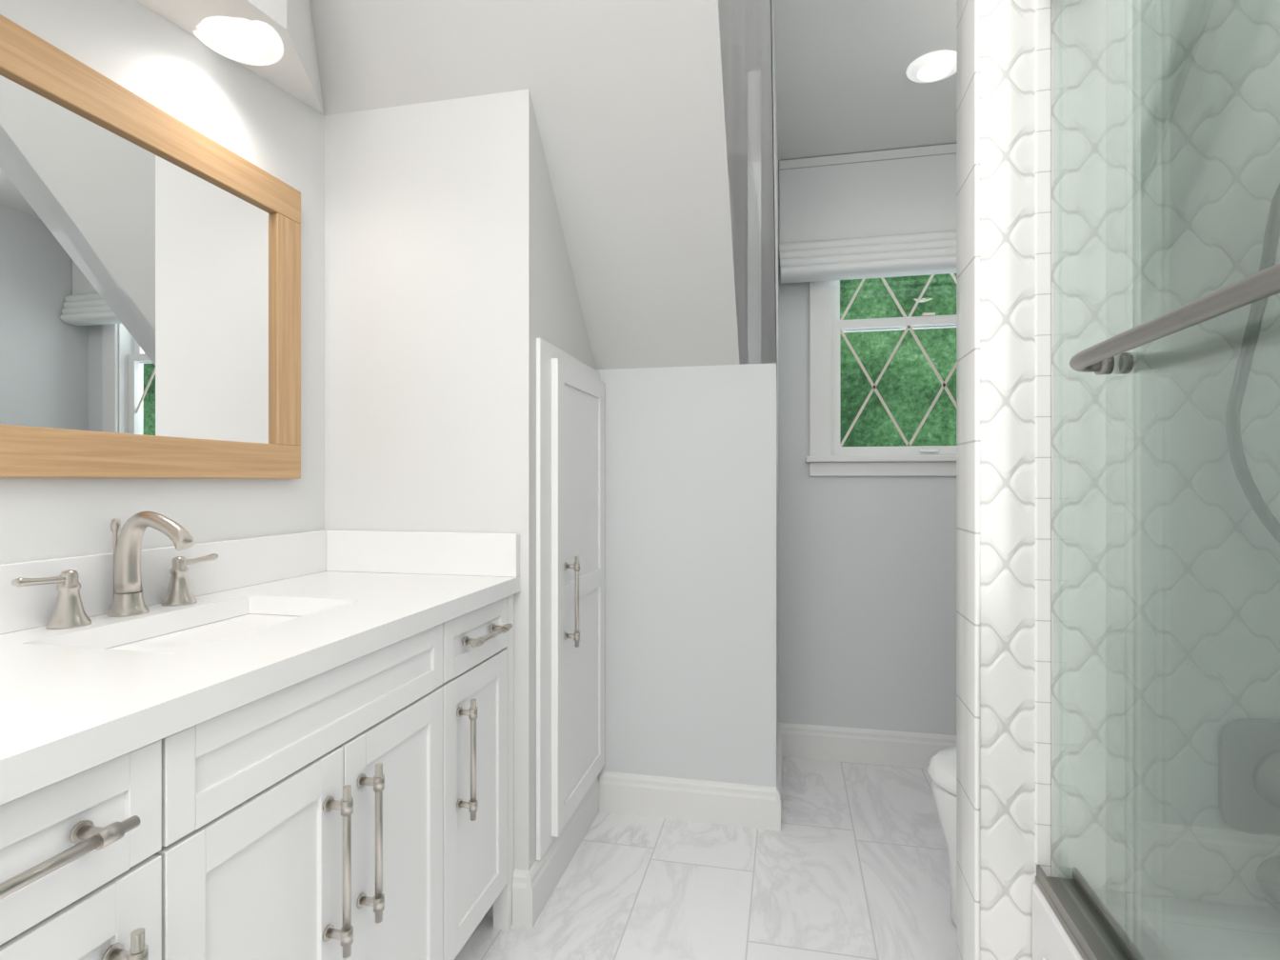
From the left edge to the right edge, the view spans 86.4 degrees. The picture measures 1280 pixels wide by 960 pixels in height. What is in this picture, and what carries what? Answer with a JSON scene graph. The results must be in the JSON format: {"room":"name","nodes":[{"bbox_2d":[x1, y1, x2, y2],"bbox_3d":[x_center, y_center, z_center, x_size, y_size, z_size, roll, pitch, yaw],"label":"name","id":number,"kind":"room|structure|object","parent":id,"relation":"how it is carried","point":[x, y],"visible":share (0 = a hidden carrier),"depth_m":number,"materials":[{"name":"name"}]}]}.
{"room":"bathroom","nodes":[
{"label":"bathroom","id":0,"kind":"room"},
{"bbox_2d":[0,0,324,563],"bbox_3d":[-1.220,-0.250,0.624,0.120,2.800,4.140,0,0,12],"label":"wall","id":1,"kind":"structure","parent":0,"point":[128,43],"depth_m":1.50,"materials":[{"name":"white paint"}]},
{"bbox_2d":[0,14,300,479],"bbox_3d":[-1.014,-0.378,1.214,0.029,0.744,1.140,0,0,12],"label":"vanity mirror","id":2,"kind":"object","parent":1,"relation":"attached to","point":[150,270],"visible":1,"depth_m":1.33,"materials":[{"name":"brown wood"}]},
{"bbox_2d":[135,0,324,115],"bbox_3d":[-1.126,-1.164,0.281,0.210,1.072,3.270,0,0,12],"label":"ceiling","id":3,"kind":"structure","parent":0,"point":[296,73],"depth_m":1.53,"materials":[{"name":"white paint"}]},
{"bbox_2d":[324,89,596,917],"bbox_3d":[-0.515,0.065,2.154,0.605,2.170,0.650,0,0,12],"label":"wall","id":4,"kind":"structure","parent":0,"point":[447,259],"depth_m":1.83,"materials":[{"name":"white paint"}]},
{"bbox_2d":[512,868,528,926],"bbox_3d":[-0.310,1.082,1.769,0.040,0.136,0.016,0,0,12],"label":"baseboard","id":5,"kind":"structure","parent":4,"relation":"attached to","point":[519,877],"depth_m":1.76,"materials":[{"name":"white wood"}]},
{"bbox_2d":[526,774,599,927],"bbox_3d":[-0.216,1.082,2.071,0.016,0.136,0.646,0,0,12],"label":"baseboard","id":6,"kind":"structure","parent":4,"relation":"attached to","point":[544,875],"depth_m":1.95,"materials":[{"name":"white wood"}]},
{"bbox_2d":[535,338,604,860],"bbox_3d":[-0.180,0.315,2.093,0.076,1.394,0.583,0,0,12],"label":"closet door leaf","id":7,"kind":"structure","parent":4,"relation":"in","point":[570,393],"depth_m":1.97,"materials":[{"name":"white wood"}]},
{"bbox_2d":[309,0,777,385],"bbox_3d":[0.312,-1.035,1.702,2.655,1.530,1.380,0,0,12],"label":"ceiling","id":8,"kind":"structure","parent":0,"point":[627,96],"depth_m":1.80,"materials":[{"name":"white paint"}]},
{"bbox_2d":[596,364,739,783],"bbox_3d":[0.078,0.320,2.398,0.550,1.660,0.120,0,0,12],"label":"wall","id":9,"kind":"structure","parent":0,"point":[672,433],"depth_m":2.33,"materials":[{"name":"grey paint"}]},
{"bbox_2d":[599,770,776,830],"bbox_3d":[0.154,1.082,2.312,0.604,0.136,0.016,0,0,12],"label":"baseboard","id":10,"kind":"structure","parent":9,"relation":"attached to","point":[692,800],"depth_m":2.30,"materials":[{"name":"white wood"}]},
{"bbox_2d":[455,756,956,959],"bbox_3d":[-0.021,1.200,0.680,2.870,0.100,4.760,0,0,12],"label":"floor","id":11,"kind":"structure","parent":0,"point":[856,868],"depth_m":1.94,"materials":[{"name":"tile"}]},
{"bbox_2d":[0,511,519,959],"bbox_3d":[-0.732,0.603,1.150,0.606,1.094,1.400,0,0,12],"label":"vanity","id":12,"kind":"object","parent":11,"relation":"on","point":[298,746],"visible":1,"depth_m":1.07,"materials":[{"name":"white wood"}]},
{"bbox_2d":[0,529,519,804],"bbox_3d":[-0.745,0.212,1.153,0.579,0.152,1.400,0,0,12],"label":"countertop","id":13,"kind":"structure","parent":12,"relation":"on","point":[70,704],"depth_m":1.15,"materials":[{"name":"white stone"}]},
{"bbox_2d":[11,511,218,629],"bbox_3d":[-0.905,0.152,1.262,0.180,0.192,0.393,0,0,12],"label":"faucet","id":14,"kind":"object","parent":13,"relation":"on","point":[129,587],"depth_m":1.25,"materials":[{"name":"silver metal"}]},
{"bbox_2d":[927,746,956,925],"bbox_3d":[1.116,0.741,1.701,0.744,0.818,0.416,0,0,12],"label":"toilet","id":15,"kind":"object","parent":11,"relation":"on","point":[942,766],"visible":0.15,"depth_m":1.74,"materials":[{"name":"white ceramic"}]},
{"bbox_2d":[1031,881,1279,959],"bbox_3d":[0.828,0.900,0.227,0.759,0.500,1.636,0,0,12],"label":"bathtub","id":16,"kind":"object","parent":11,"relation":"on","point":[1160,928],"visible":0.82,"depth_m":1.00,"materials":[{"name":"white ceramic"}]},
{"bbox_2d":[1035,262,1279,959],"bbox_3d":[0.479,-0.096,0.303,0.096,1.488,1.628,0,0,12],"label":"shower door","id":17,"kind":"structure","parent":16,"relation":"on","point":[1092,930],"depth_m":0.89,"materials":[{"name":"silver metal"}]},
{"bbox_2d":[718,0,779,786],"bbox_3d":[0.360,-0.140,2.122,0.120,2.580,1.780,0,0,12],"label":"wall","id":18,"kind":"structure","parent":0,"point":[759,391],"depth_m":2.26,"materials":[{"name":"grey paint"}]},
{"bbox_2d":[776,722,782,831],"bbox_3d":[0.523,1.082,2.549,0.016,0.136,0.636,0,0,12],"label":"baseboard","id":19,"kind":"structure","parent":18,"relation":"attached to","point":[780,734],"depth_m":2.37,"materials":[{"name":"white wood"}]},
{"bbox_2d":[773,0,956,163],"bbox_3d":[1.072,-1.370,2.028,1.310,0.120,1.660,0,0,12],"label":"ceiling","id":20,"kind":"structure","parent":0,"point":[844,87],"depth_m":2.21,"materials":[{"name":"white paint"}]},
{"bbox_2d":[906,50,956,82],"bbox_3d":[0.930,-1.298,2.151,0.164,0.024,0.164,0,0,12],"label":"recessed light","id":21,"kind":"object","parent":20,"relation":"in","point":[939,65],"visible":0.92,"depth_m":2.13,"materials":[{"name":"white"}]},
{"bbox_2d":[779,259,956,735],"bbox_3d":[1.179,-0.140,2.803,1.430,2.580,0.140,0,0,12],"label":"wall","id":22,"kind":"structure","parent":0,"point":[868,564],"depth_m":2.79,"materials":[{"name":"grey paint"}]},
{"bbox_2d":[779,143,956,283],"bbox_3d":[1.143,-1.060,2.636,1.182,0.494,0.097,0,0,12],"label":"roman shade","id":23,"kind":"object","parent":22,"relation":"attached to","point":[890,212],"visible":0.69,"depth_m":2.69,"materials":[{"name":"white fabric"}]},
{"bbox_2d":[780,722,956,768],"bbox_3d":[1.163,1.082,2.727,1.190,0.136,0.016,0,0,12],"label":"baseboard","id":24,"kind":"structure","parent":22,"relation":"attached to","point":[854,745],"depth_m":2.78,"materials":[{"name":"white wood"}]},
{"bbox_2d":[805,273,956,476],"bbox_3d":[1.179,-0.657,2.780,0.980,1.275,0.176,0,0,12],"label":"dormer window","id":25,"kind":"structure","parent":22,"relation":"in","point":[828,457],"depth_m":2.81,"materials":[{"name":"white wood"}]},
{"bbox_2d":[956,0,1279,959],"bbox_3d":[0.981,-0.250,1.096,0.850,2.800,0.130,0,0,12],"label":"wall","id":26,"kind":"structure","parent":0,"point":[1118,161],"depth_m":1.09,"materials":[{"name":"white tile"}]},
{"bbox_2d":[1218,718,1279,836],"bbox_3d":[0.970,0.457,0.998,0.172,0.187,0.076,0,0,12],"label":"shower valve","id":27,"kind":"object","parent":26,"relation":"attached to","point":[1249,749],"visible":1,"depth_m":1.03,"materials":[{"name":"silver metal"}]},
{"bbox_2d":[1225,182,1279,543],"bbox_3d":[0.974,-0.384,0.960,0.217,1.119,0.147,0,0,12],"label":"shower hose","id":28,"kind":"object","parent":26,"relation":"attached to","point":[1271,233],"visible":0.89,"depth_m":1.00,"materials":[{"name":"silver metal"}]},
{"bbox_2d":[1256,855,1279,903],"bbox_3d":[0.962,0.600,0.963,0.072,0.091,0.147,0,0,12],"label":"tub spout","id":29,"kind":"object","parent":26,"relation":"attached to","point":[1268,873],"visible":1,"depth_m":1.03,"materials":[{"name":"silver metal"}]},
{"label":"outside","id":30,"kind":"structure","parent":0,"visible":0},
{"bbox_2d":[840,273,956,446],"bbox_3d":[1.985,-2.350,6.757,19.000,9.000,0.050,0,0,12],"label":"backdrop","id":31,"kind":"structure","parent":30,"point":[909,386],"depth_m":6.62,"materials":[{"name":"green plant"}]},
{"bbox_3d":[-0.129,-1.710,-0.320,2.655,0.120,2.760,0,0,12],"label":"ceiling","id":32,"kind":"structure","parent":0,"visible":0},
{"bbox_2d":[193,16,283,65],"bbox_3d":[-0.875,-0.962,1.475,0.184,0.037,0.183,0,0,12],"label":"recessed light","id":33,"kind":"object","parent":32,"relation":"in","point":[242,40],"visible":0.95,"depth_m":1.47,"materials":[{"name":"white"}]}
]}

